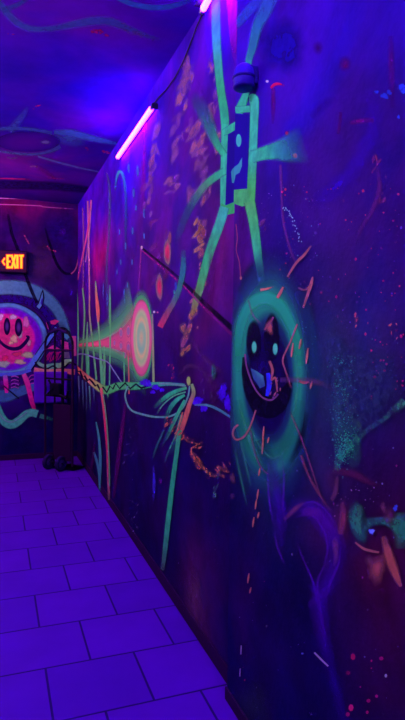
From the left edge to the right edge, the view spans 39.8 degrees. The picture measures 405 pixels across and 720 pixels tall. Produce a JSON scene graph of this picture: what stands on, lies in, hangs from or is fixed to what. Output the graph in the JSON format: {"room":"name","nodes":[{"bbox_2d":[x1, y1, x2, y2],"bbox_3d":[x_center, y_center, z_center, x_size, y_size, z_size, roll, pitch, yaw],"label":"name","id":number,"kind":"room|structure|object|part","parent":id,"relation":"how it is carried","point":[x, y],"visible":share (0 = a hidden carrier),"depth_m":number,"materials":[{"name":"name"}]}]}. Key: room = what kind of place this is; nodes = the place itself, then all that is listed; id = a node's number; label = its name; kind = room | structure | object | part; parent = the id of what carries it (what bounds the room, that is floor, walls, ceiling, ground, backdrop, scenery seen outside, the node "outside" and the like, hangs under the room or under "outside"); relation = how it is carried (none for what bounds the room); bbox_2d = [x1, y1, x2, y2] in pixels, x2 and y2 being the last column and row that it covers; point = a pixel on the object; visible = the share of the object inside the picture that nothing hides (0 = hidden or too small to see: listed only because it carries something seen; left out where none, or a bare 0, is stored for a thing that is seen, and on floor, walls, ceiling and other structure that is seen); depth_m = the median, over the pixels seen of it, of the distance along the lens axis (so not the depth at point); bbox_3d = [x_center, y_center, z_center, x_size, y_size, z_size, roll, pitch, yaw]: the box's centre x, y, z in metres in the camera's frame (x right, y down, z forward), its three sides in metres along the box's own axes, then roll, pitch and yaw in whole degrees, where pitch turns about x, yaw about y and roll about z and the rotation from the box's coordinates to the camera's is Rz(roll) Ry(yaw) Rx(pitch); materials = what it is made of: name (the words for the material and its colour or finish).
{"room":"blacklight arcade hallway","nodes":[
{"label":"blacklight arcade hallway","id":0,"kind":"room"},
{"bbox_2d":[0,197,77,455],"bbox_3d":[-2.530,-0.327,6.037,2.320,2.870,0.105,0,3,-20],"label":"wall","id":1,"kind":"structure","parent":0,"point":[39,301],"depth_m":6.22,"materials":[{"name":"paint"}]},
{"bbox_2d":[0,249,26,273],"bbox_3d":[-2.060,-1.069,6.090,0.298,0.243,0.064,0,3,-20],"label":"exit sign","id":2,"kind":"object","parent":1,"relation":"attached to","point":[11,261],"visible":1,"depth_m":6.06,"materials":[{"name":"orange"}]},
{"bbox_2d":[0,451,75,460],"bbox_3d":[-2.350,1.079,6.113,1.914,0.060,0.012,0,3,-20],"label":"baseboard","id":3,"kind":"structure","parent":1,"relation":"attached to","point":[33,455],"depth_m":6.24,"materials":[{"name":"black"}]},
{"bbox_2d":[34,371,66,402],"bbox_3d":[-1.693,0.305,6.250,0.354,0.344,0.140,0,3,-20],"label":"wall box","id":4,"kind":"object","parent":1,"relation":"attached to","point":[38,376],"visible":0.68,"depth_m":6.18,"materials":[{"name":"purple metal"}]},
{"bbox_3d":[-1.769,0.307,6.175,0.136,0.316,0.014,0,3,-20],"label":"door","id":5,"kind":"part","parent":4,"relation":"part of","materials":[{"name":"purple metal"}]},
{"bbox_3d":[-1.608,0.306,6.234,0.182,0.316,0.014,0,3,-20],"label":"door","id":6,"kind":"part","parent":4,"relation":"part of","materials":[{"name":"purple metal"}]},
{"bbox_2d":[0,0,199,203],"bbox_3d":[-0.980,-1.626,2.175,2.078,0.103,8.100,0,3,-20],"label":"ceiling","id":7,"kind":"structure","parent":0,"point":[75,74],"depth_m":3.22,"materials":[{"name":"paint"}]},
{"bbox_2d":[0,456,237,719],"bbox_3d":[-0.938,1.339,2.332,2.146,0.100,8.300,0,3,-20],"label":"floor","id":8,"kind":"structure","parent":0,"point":[89,631],"depth_m":2.75,"materials":[{"name":"tile"}]},
{"bbox_2d":[42,327,84,470],"bbox_3d":[-1.477,0.397,5.803,0.410,1.470,0.302,2,3,30],"label":"hand truck","id":9,"kind":"object","parent":8,"relation":"on","point":[63,415],"visible":1,"depth_m":5.75,"materials":[{"name":"purple paint"}]},
{"bbox_3d":[-1.652,0.456,5.884,0.025,1.243,0.025,2,3,30],"label":"rail","id":10,"kind":"part","parent":9,"relation":"part of","materials":[{"name":"black metal"}]},
{"bbox_3d":[-1.562,0.280,5.763,0.100,0.158,0.025,3,3,37],"label":"lever","id":11,"kind":"part","parent":9,"relation":"part of","materials":[{"name":"black metal"}]},
{"bbox_3d":[-1.478,-0.244,5.760,0.405,0.174,0.025,2,3,30],"label":"handle","id":12,"kind":"part","parent":9,"relation":"part of","materials":[{"name":"black metal"}]},
{"bbox_3d":[-1.444,0.746,5.764,0.238,0.579,0.012,2,3,30],"label":"plate","id":13,"kind":"part","parent":9,"relation":"part of","materials":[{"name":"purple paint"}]},
{"bbox_3d":[-1.423,0.357,5.707,0.140,0.095,0.029,1,3,16],"label":"lever","id":14,"kind":"part","parent":9,"relation":"part of","materials":[{"name":"black metal"}]},
{"bbox_3d":[-1.453,1.113,5.891,0.410,0.010,0.170,2,3,30],"label":"toe plate","id":15,"kind":"part","parent":9,"relation":"part of","materials":[{"name":"black metal"}]},
{"bbox_3d":[-1.322,0.468,5.696,0.025,1.243,0.025,2,3,30],"label":"rail","id":16,"kind":"part","parent":9,"relation":"part of","materials":[{"name":"black metal"}]},
{"bbox_2d":[77,0,237,663],"bbox_3d":[-0.591,-0.225,4.262,0.111,2.870,4.582,0,3,-20],"label":"wall","id":17,"kind":"structure","parent":0,"point":[156,222],"depth_m":2.96,"materials":[{"name":"paint"}]},
{"bbox_2d":[77,450,226,683],"bbox_3d":[-0.658,1.173,4.314,0.008,0.070,4.562,0,3,-20],"label":"baseboard","id":18,"kind":"structure","parent":17,"relation":"attached to","point":[213,654],"depth_m":3.00,"materials":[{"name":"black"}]},
{"bbox_2d":[115,15,201,159],"bbox_3d":[-0.322,-1.515,3.331,0.044,0.141,1.772,0,3,-20],"label":"tube light","id":19,"kind":"object","parent":17,"relation":"attached to","point":[154,106],"depth_m":3.40,"materials":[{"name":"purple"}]},
{"bbox_2d":[151,103,157,109],"bbox_3d":[-0.275,-1.455,3.214,0.036,0.024,0.016,0,3,-20],"label":"socket","id":20,"kind":"object","parent":19,"relation":"attached to","point":[154,105],"depth_m":3.21,"materials":[{"name":"black plastic"}]},
{"bbox_3d":[-0.146,-1.508,2.894,0.007,0.113,0.831,0,3,-20],"label":"power cord","id":21,"kind":"part","parent":19,"relation":"part of","materials":[{"name":"black plastic"}]},
{"bbox_2d":[195,0,210,15],"bbox_3d":[0.147,-1.502,1.947,0.064,0.038,1.059,0,3,-19],"label":"tube light","id":22,"kind":"object","parent":17,"relation":"attached to","point":[203,5],"visible":1,"depth_m":2.40,"materials":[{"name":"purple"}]},
{"bbox_2d":[227,0,404,719],"bbox_3d":[0.785,-0.045,0.468,0.151,2.870,3.538,0,3,-20],"label":"wall","id":23,"kind":"structure","parent":0,"point":[316,595],"depth_m":1.55,"materials":[{"name":"paint"}]},
{"bbox_2d":[225,686,247,719],"bbox_3d":[0.702,1.364,0.506,0.008,0.050,3.542,0,3,-20],"label":"baseboard","id":24,"kind":"structure","parent":23,"relation":"attached to","point":[238,712],"depth_m":2.08,"materials":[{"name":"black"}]},
{"bbox_2d":[232,62,257,92],"bbox_3d":[0.142,-0.963,1.903,0.080,0.086,0.080,0,3,-20],"label":"dome fixture","id":25,"kind":"object","parent":23,"relation":"attached to","point":[245,76],"visible":1,"depth_m":1.88,"materials":[{"name":"blue plastic"}]},
{"bbox_3d":[0.166,-0.965,1.911,0.030,0.058,0.054,0,3,-20],"label":"mounting plate","id":26,"kind":"part","parent":25,"relation":"part of","materials":[{"name":"blue plastic"}]}
]}

